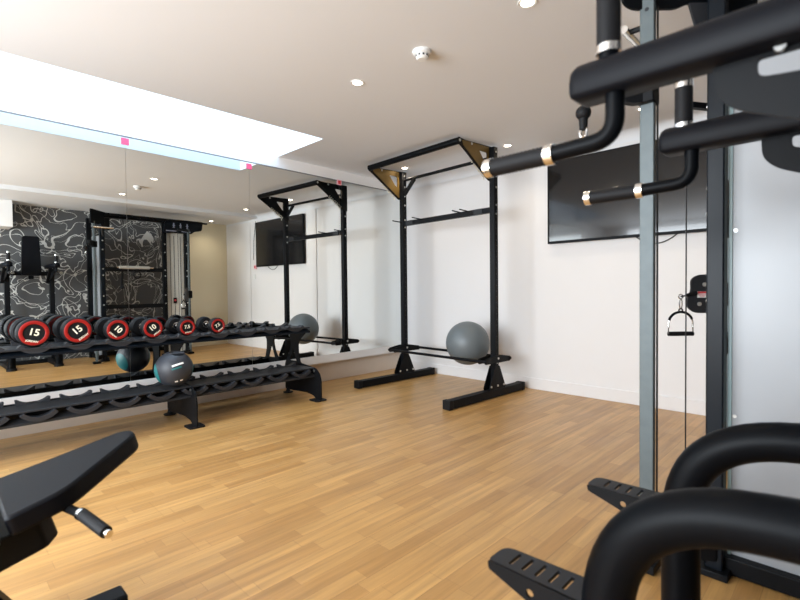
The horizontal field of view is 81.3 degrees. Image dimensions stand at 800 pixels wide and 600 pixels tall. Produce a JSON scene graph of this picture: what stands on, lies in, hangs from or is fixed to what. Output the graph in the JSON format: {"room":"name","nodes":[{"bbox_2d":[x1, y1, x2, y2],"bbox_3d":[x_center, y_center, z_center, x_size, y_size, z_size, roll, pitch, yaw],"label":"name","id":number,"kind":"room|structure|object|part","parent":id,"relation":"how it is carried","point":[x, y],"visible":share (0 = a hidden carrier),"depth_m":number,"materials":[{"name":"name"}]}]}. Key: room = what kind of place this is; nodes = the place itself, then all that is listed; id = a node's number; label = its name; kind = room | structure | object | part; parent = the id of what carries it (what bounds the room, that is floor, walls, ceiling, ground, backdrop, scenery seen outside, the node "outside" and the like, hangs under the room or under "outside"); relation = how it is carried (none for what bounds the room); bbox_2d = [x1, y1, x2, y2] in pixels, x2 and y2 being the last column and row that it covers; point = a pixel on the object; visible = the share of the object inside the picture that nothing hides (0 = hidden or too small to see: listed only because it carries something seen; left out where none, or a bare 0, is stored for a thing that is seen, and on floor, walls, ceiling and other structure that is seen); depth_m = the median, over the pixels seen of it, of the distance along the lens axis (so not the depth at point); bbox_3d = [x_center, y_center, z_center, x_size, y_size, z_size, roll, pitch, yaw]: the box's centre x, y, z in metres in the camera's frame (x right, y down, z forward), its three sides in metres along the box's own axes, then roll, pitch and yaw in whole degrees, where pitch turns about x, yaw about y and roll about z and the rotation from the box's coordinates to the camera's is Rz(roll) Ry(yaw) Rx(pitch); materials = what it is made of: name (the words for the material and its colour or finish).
{"room":"gym","nodes":[
{"label":"gym","id":0,"kind":"room"},
{"bbox_2d":[0,51,396,379],"bbox_3d":[-2.223,-0.836,3.588,0.120,3.125,6.423,1,2,44],"label":"wall","id":1,"kind":"structure","parent":0,"point":[28,87],"depth_m":3.66,"materials":[{"name":"white paint"}]},
{"bbox_2d":[0,112,130,398],"bbox_3d":[-2.474,-0.300,3.247,0.005,1.892,1.034,1,2,44],"label":"mirror panel","id":2,"kind":"object","parent":1,"relation":"attached to","point":[63,213],"visible":1,"depth_m":3.31,"materials":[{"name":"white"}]},
{"bbox_2d":[121,137,128,144],"bbox_3d":[-2.122,-1.225,3.596,0.003,0.050,0.052,1,2,45],"label":"paper tag","id":3,"kind":"object","parent":2,"relation":"attached to","point":[125,141],"visible":1,"depth_m":3.60,"materials":[{"name":"pink paper"}]},
{"bbox_2d":[125,137,251,380],"bbox_3d":[-1.760,-0.324,3.998,0.005,1.892,1.035,1,2,44],"label":"mirror panel","id":4,"kind":"object","parent":1,"relation":"attached to","point":[188,212],"visible":1,"depth_m":3.96,"materials":[{"name":"white"}]},
{"bbox_2d":[0,110,385,190],"bbox_3d":[-2.185,-1.261,3.536,0.008,0.009,6.421,1,2,44],"label":"trim","id":5,"kind":"structure","parent":1,"relation":"attached to","point":[0,110],"depth_m":3.80,"materials":[{"name":"white paint"}]},
{"bbox_2d":[0,345,395,404],"bbox_3d":[-2.166,0.678,3.582,0.012,0.083,6.421,1,2,44],"label":"trim","id":6,"kind":"structure","parent":1,"relation":"attached to","point":[312,360],"depth_m":4.11,"materials":[{"name":"white paint"}]},
{"bbox_2d":[0,352,399,438],"bbox_3d":[-2.354,0.829,3.772,0.263,0.220,6.420,1,2,45],"label":"baseboard","id":7,"kind":"structure","parent":1,"relation":"attached to","point":[364,365],"depth_m":4.38,"materials":[{"name":"beige paint"}]},
{"bbox_2d":[249,163,340,364],"bbox_3d":[-1.033,-0.349,4.762,0.005,1.892,1.071,1,2,44],"label":"mirror panel","id":8,"kind":"object","parent":1,"relation":"attached to","point":[295,228],"visible":1,"depth_m":4.72,"materials":[{"name":"white"}]},
{"bbox_2d":[339,182,400,352],"bbox_3d":[-0.319,-0.374,5.513,0.005,1.892,0.997,1,2,44],"label":"mirror panel","id":9,"kind":"object","parent":1,"relation":"attached to","point":[370,288],"visible":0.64,"depth_m":5.46,"materials":[{"name":"white"}]},
{"bbox_2d":[0,0,706,183],"bbox_3d":[-0.721,-1.395,2.086,5.220,0.080,6.820,1,2,45],"label":"ceiling","id":10,"kind":"structure","parent":0,"point":[496,73],"depth_m":2.67,"materials":[{"name":"white paint"}]},
{"bbox_2d":[12,54,321,156],"bbox_3d":[-2.089,-1.879,3.192,0.910,1.024,3.275,1,2,45],"label":"window","id":11,"kind":"structure","parent":10,"relation":"attached to","point":[288,140],"depth_m":4.40,"materials":[{"name":"white glass"}]},
{"bbox_2d":[350,79,364,85],"bbox_3d":[-0.270,-1.378,2.955,0.090,0.004,0.090,1,2,45],"label":"recessed light","id":12,"kind":"object","parent":10,"relation":"in","point":[356,82],"visible":1,"depth_m":2.95,"materials":[{"name":"white plastic"}]},
{"bbox_2d":[413,47,430,61],"bbox_3d":[0.122,-1.351,2.577,0.104,0.048,0.104,1,2,45],"label":"smoke detector","id":13,"kind":"object","parent":10,"relation":"attached to","point":[420,54],"visible":1,"depth_m":2.55,"materials":[{"name":"white plastic"}]},
{"bbox_2d":[517,0,537,8],"bbox_3d":[0.586,-1.368,2.143,0.090,0.004,0.090,1,2,45],"label":"recessed light","id":14,"kind":"object","parent":10,"relation":"in","point":[524,4],"visible":1,"depth_m":2.15,"materials":[{"name":"white plastic"}]},
{"bbox_2d":[0,368,799,599],"bbox_3d":[-0.696,0.999,2.140,5.220,0.080,6.820,1,2,45],"label":"floor","id":15,"kind":"structure","parent":0,"point":[385,491],"depth_m":2.28,"materials":[{"name":"brown wood"}]},
{"bbox_2d":[0,431,138,599],"bbox_3d":[-1.134,0.711,1.063,1.010,0.554,0.494,-2,2,-39],"label":"weight bench","id":16,"kind":"object","parent":15,"relation":"on","point":[30,496],"visible":1,"depth_m":1.23,"materials":[{"name":"black leather"}]},
{"bbox_3d":[-1.096,0.754,1.205,0.060,0.363,0.249,1,2,45],"label":"leg","id":17,"kind":"part","parent":16,"relation":"part of","materials":[{"name":"black metal"}]},
{"bbox_3d":[-1.168,0.669,1.103,0.240,0.224,0.564,1,2,45],"label":"seat frame","id":18,"kind":"part","parent":16,"relation":"part of","materials":[{"name":"black metal"}]},
{"bbox_3d":[-0.853,0.543,1.207,0.103,0.025,0.022,0,2,32],"label":"lever rod","id":19,"kind":"part","parent":16,"relation":"part of","materials":[{"name":"metal"}]},
{"bbox_2d":[0,323,326,429],"bbox_3d":[-1.979,0.599,3.318,0.608,0.692,3.132,1,2,45],"label":"dumbbell rack","id":20,"kind":"object","parent":15,"relation":"on","point":[296,375],"visible":0.91,"depth_m":3.40,"materials":[{"name":"black metal"}]},
{"bbox_2d":[9,317,50,346],"bbox_3d":[-2.372,0.202,2.984,0.341,0.176,0.176,1,2,45],"label":"dumbbell","id":21,"kind":"object","parent":20,"relation":"on","point":[27,331],"visible":1,"depth_m":2.87,"materials":[{"name":"black metal"}]},
{"bbox_2d":[52,316,92,343],"bbox_3d":[-2.213,0.198,3.145,0.341,0.174,0.174,1,2,45],"label":"dumbbell","id":22,"kind":"object","parent":20,"relation":"on","point":[71,329],"visible":1,"depth_m":3.04,"materials":[{"name":"black metal"}]},
{"bbox_2d":[94,317,129,340],"bbox_3d":[-2.045,0.203,3.301,0.321,0.154,0.154,1,2,45],"label":"dumbbell","id":23,"kind":"object","parent":20,"relation":"on","point":[115,329],"visible":1,"depth_m":3.21,"materials":[{"name":"black metal"}]},
{"bbox_3d":[-2.143,0.295,3.427,0.040,0.036,3.070,1,2,45],"label":"rail","id":24,"kind":"part","parent":20,"relation":"part of","materials":[{"name":"black metal"}]},
{"bbox_2d":[129,317,162,337],"bbox_3d":[-1.887,0.201,3.461,0.321,0.146,0.146,1,2,45],"label":"dumbbell","id":25,"kind":"object","parent":20,"relation":"on","point":[140,326],"visible":1,"depth_m":3.37,"materials":[{"name":"black metal"}]},
{"bbox_3d":[-2.039,0.679,3.337,0.040,0.069,3.070,1,2,45],"label":"rail","id":26,"kind":"part","parent":20,"relation":"part of","materials":[{"name":"black metal"}]},
{"bbox_2d":[0,325,309,352],"bbox_3d":[-2.029,0.288,3.314,0.340,0.012,3.070,1,2,45],"label":"tray","id":27,"kind":"object","parent":20,"relation":"on","point":[58,345],"depth_m":3.37,"materials":[{"name":"grey metal"}]},
{"bbox_3d":[-1.925,0.315,3.212,0.054,0.040,3.070,1,2,45],"label":"rail","id":28,"kind":"part","parent":20,"relation":"part of","materials":[{"name":"black metal"}]},
{"bbox_2d":[0,365,313,416],"bbox_3d":[-1.953,0.656,3.251,0.265,0.012,3.070,1,2,45],"label":"tray","id":29,"kind":"object","parent":20,"relation":"on","point":[48,405],"depth_m":3.32,"materials":[{"name":"grey metal"}]},
{"bbox_3d":[-1.874,0.716,3.175,0.054,0.040,3.070,1,2,45],"label":"rail","id":30,"kind":"part","parent":20,"relation":"part of","materials":[{"name":"grey metal"}]},
{"bbox_2d":[154,351,192,385],"bbox_3d":[-1.669,0.507,3.440,0.260,0.260,0.263,1,2,45],"label":"medicine ball","id":31,"kind":"object","parent":20,"relation":"on","point":[172,368],"visible":1,"depth_m":3.35,"materials":[{"name":"grey rubber"}]},
{"bbox_3d":[-1.763,0.534,3.389,0.048,0.147,0.151,-1,2,-30],"label":"panel","id":32,"kind":"part","parent":31,"relation":"part of","materials":[{"name":"teal rubber"}]},
{"bbox_3d":[-1.639,0.395,3.421,0.024,0.024,0.100,1,2,45],"label":"handle","id":33,"kind":"part","parent":31,"relation":"part of","materials":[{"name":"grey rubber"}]},
{"bbox_2d":[165,318,195,335],"bbox_3d":[-1.713,0.205,3.627,0.306,0.128,0.128,1,2,45],"label":"dumbbell","id":34,"kind":"object","parent":20,"relation":"on","point":[185,327],"visible":1,"depth_m":3.54,"materials":[{"name":"black rubber"}]},
{"bbox_3d":[-1.694,0.606,3.605,0.595,0.649,0.010,1,2,45],"label":"frame","id":35,"kind":"part","parent":20,"relation":"part of","materials":[{"name":"black metal"}]},
{"bbox_2d":[195,317,224,332],"bbox_3d":[-1.548,0.201,3.794,0.306,0.124,0.124,1,2,45],"label":"dumbbell","id":36,"kind":"object","parent":20,"relation":"on","point":[215,325],"visible":1,"depth_m":3.71,"materials":[{"name":"black rubber"}]},
{"bbox_3d":[-0.919,0.580,4.389,0.595,0.649,0.010,1,2,45],"label":"frame","id":37,"kind":"part","parent":20,"relation":"part of","materials":[{"name":"black metal"}]},
{"bbox_2d":[354,137,524,410],"bbox_3d":[0.368,-0.260,4.633,1.130,2.297,1.300,-2,2,-43],"label":"rack","id":38,"kind":"object","parent":15,"relation":"on","point":[494,386],"visible":0.93,"depth_m":4.42,"materials":[{"name":"black metal"}]},
{"bbox_3d":[0.075,0.529,5.140,0.405,0.068,0.008,-2,2,-43],"label":"plate","id":39,"kind":"part","parent":38,"relation":"part of","materials":[{"name":"black metal"}]},
{"bbox_3d":[0.099,-0.835,5.031,0.006,0.050,0.100,-2,2,-43],"label":"joint plate","id":40,"kind":"part","parent":38,"relation":"part of","materials":[{"name":"grey metal"}]},
{"bbox_3d":[0.324,0.548,4.601,0.027,0.026,1.300,-2,2,-43],"label":"ball rail","id":41,"kind":"part","parent":38,"relation":"part of","materials":[{"name":"black metal"}]},
{"bbox_3d":[0.598,0.539,4.858,0.027,0.026,1.300,-2,2,-43],"label":"ball rail","id":42,"kind":"part","parent":38,"relation":"part of","materials":[{"name":"black metal"}]},
{"bbox_2d":[446,321,489,364],"bbox_3d":[0.661,0.420,4.549,0.424,0.424,0.424,1,2,45],"label":"ball","id":43,"kind":"object","parent":38,"relation":"on","point":[467,339],"visible":0.95,"depth_m":4.39,"materials":[{"name":"grey plastic"}]},
{"bbox_3d":[0.729,-0.827,4.360,0.006,0.050,0.100,-2,2,-43],"label":"joint plate","id":44,"kind":"part","parent":38,"relation":"part of","materials":[{"name":"grey metal"}]},
{"bbox_3d":[0.846,0.539,4.319,0.405,0.068,0.008,-2,2,-43],"label":"plate","id":45,"kind":"part","parent":38,"relation":"part of","materials":[{"name":"black metal"}]},
{"bbox_2d":[482,0,799,599],"bbox_3d":[0.768,0.073,0.841,1.087,1.800,0.639,1,2,45],"label":"station","id":46,"kind":"object","parent":15,"relation":"on","point":[673,525],"visible":1,"depth_m":0.82,"materials":[{"name":"black metal"}]},
{"bbox_3d":[0.299,0.568,0.966,0.222,0.008,0.086,1,2,45],"label":"step plate","id":47,"kind":"part","parent":46,"relation":"part of","materials":[{"name":"grey metal"}]},
{"bbox_3d":[0.657,0.543,1.319,0.222,0.008,0.086,1,2,45],"label":"step plate","id":48,"kind":"part","parent":46,"relation":"part of","materials":[{"name":"grey metal"}]},
{"bbox_3d":[0.569,0.614,0.684,0.609,0.705,0.090,1,2,45],"label":"curved leg","id":49,"kind":"part","parent":46,"relation":"part of","materials":[{"name":"black metal"}]},
{"bbox_3d":[0.922,0.603,1.042,0.609,0.705,0.090,1,2,45],"label":"curved leg","id":50,"kind":"part","parent":46,"relation":"part of","materials":[{"name":"black metal"}]},
{"bbox_3d":[0.637,-0.278,0.605,0.388,0.174,0.008,1,2,45],"label":"arm plate","id":51,"kind":"part","parent":46,"relation":"part of","materials":[{"name":"black metal"}]},
{"bbox_3d":[0.990,-0.290,0.962,0.388,0.174,0.008,1,2,45],"label":"arm plate","id":52,"kind":"part","parent":46,"relation":"part of","materials":[{"name":"black metal"}]},
{"bbox_2d":[576,0,799,598],"bbox_3d":[1.624,-0.136,1.922,1.051,2.170,1.818,1,2,45],"label":"cable machine","id":53,"kind":"object","parent":15,"relation":"on","point":[748,293],"visible":0.62,"depth_m":1.58,"materials":[{"name":"black metal"}]},
{"bbox_2d":[621,25,639,45],"bbox_3d":[0.889,-0.957,1.720,0.061,0.028,0.250,1,2,45],"label":"handle","id":54,"kind":"object","parent":53,"relation":"hanging from","point":[628,33],"visible":0.59,"depth_m":1.65,"materials":[{"name":"silver metal"}]},
{"bbox_2d":[667,294,693,335],"bbox_3d":[1.546,0.082,2.564,0.143,0.233,0.025,-1,1,0],"label":"handle","id":55,"kind":"object","parent":53,"relation":"hanging from","point":[677,333],"visible":0.98,"depth_m":2.56,"materials":[{"name":"silver metal"}]},
{"bbox_3d":[1.546,0.107,2.565,0.141,0.087,0.009,-1,1,0],"label":"frame","id":56,"kind":"part","parent":55,"relation":"part of","materials":[{"name":"silver metal"}]},
{"bbox_3d":[1.653,-0.034,2.563,0.150,0.212,0.012,-1,1,0],"label":"pulley plate","id":57,"kind":"part","parent":53,"relation":"part of","materials":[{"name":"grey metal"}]},
{"bbox_3d":[1.649,-1.039,2.507,0.256,0.030,0.030,-1,1,-14],"label":"pulley arm","id":58,"kind":"part","parent":53,"relation":"part of"},
{"bbox_2d":[728,208,728,237],"bbox_3d":[1.376,-0.334,1.948,0.019,0.150,0.120,1,2,45],"label":"grip","id":59,"kind":"object","parent":53,"relation":"hanging from","point":[728,208],"visible":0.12,"depth_m":1.91,"materials":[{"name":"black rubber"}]},
{"bbox_3d":[1.144,0.032,1.612,0.010,1.860,0.018,1,2,45],"label":"edge trim","id":60,"kind":"part","parent":53,"relation":"part of","materials":[{"name":"black metal"}]},
{"bbox_3d":[1.352,0.919,1.423,0.720,0.060,0.050,1,2,45],"label":"rail","id":61,"kind":"part","parent":53,"relation":"part of","materials":[{"name":"black metal"}]},
{"bbox_2d":[399,135,705,400],"bbox_3d":[1.593,-0.275,4.443,5.220,2.315,0.168,1,2,45],"label":"wall","id":62,"kind":"structure","parent":0,"point":[568,312],"depth_m":4.53,"materials":[{"name":"white paint"}]},
{"bbox_2d":[406,111,706,188],"bbox_3d":[1.592,-1.385,4.229,4.500,0.085,0.085,1,2,45],"label":"trim","id":63,"kind":"structure","parent":62,"relation":"attached to","point":[631,134],"depth_m":5.03,"materials":[{"name":"white paint"}]},
{"bbox_2d":[412,361,705,415],"bbox_3d":[1.630,0.830,4.330,4.590,0.110,0.030,1,2,45],"label":"baseboard","id":64,"kind":"structure","parent":62,"relation":"attached to","point":[697,407],"depth_m":4.29,"materials":[{"name":"white paint"}]},
{"bbox_2d":[547,143,706,243],"bbox_3d":[1.905,-0.910,3.951,1.375,0.769,0.050,1,2,45],"label":"television","id":65,"kind":"object","parent":62,"relation":"attached to","point":[570,220],"visible":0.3,"depth_m":4.00,"materials":[{"name":"black metal"}]},
{"bbox_2d":[636,234,676,243],"bbox_3d":[2.094,-0.505,3.809,0.347,0.093,0.009,1,2,45],"label":"cable","id":66,"kind":"object","parent":65,"relation":"hanging from","point":[675,234],"visible":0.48,"depth_m":3.75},
{"bbox_3d":[0.709,-0.165,0.011,0.150,2.315,5.420,1,2,45],"label":"wall","id":67,"kind":"structure","parent":0,"visible":0},
{"bbox_2d":[636,0,764,96],"bbox_3d":[0.582,-1.313,0.802,1.160,0.053,6.420,1,2,45],"label":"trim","id":68,"kind":"structure","parent":67,"relation":"attached to","point":[671,21],"depth_m":2.23,"materials":[{"name":"white paint"}]}
]}

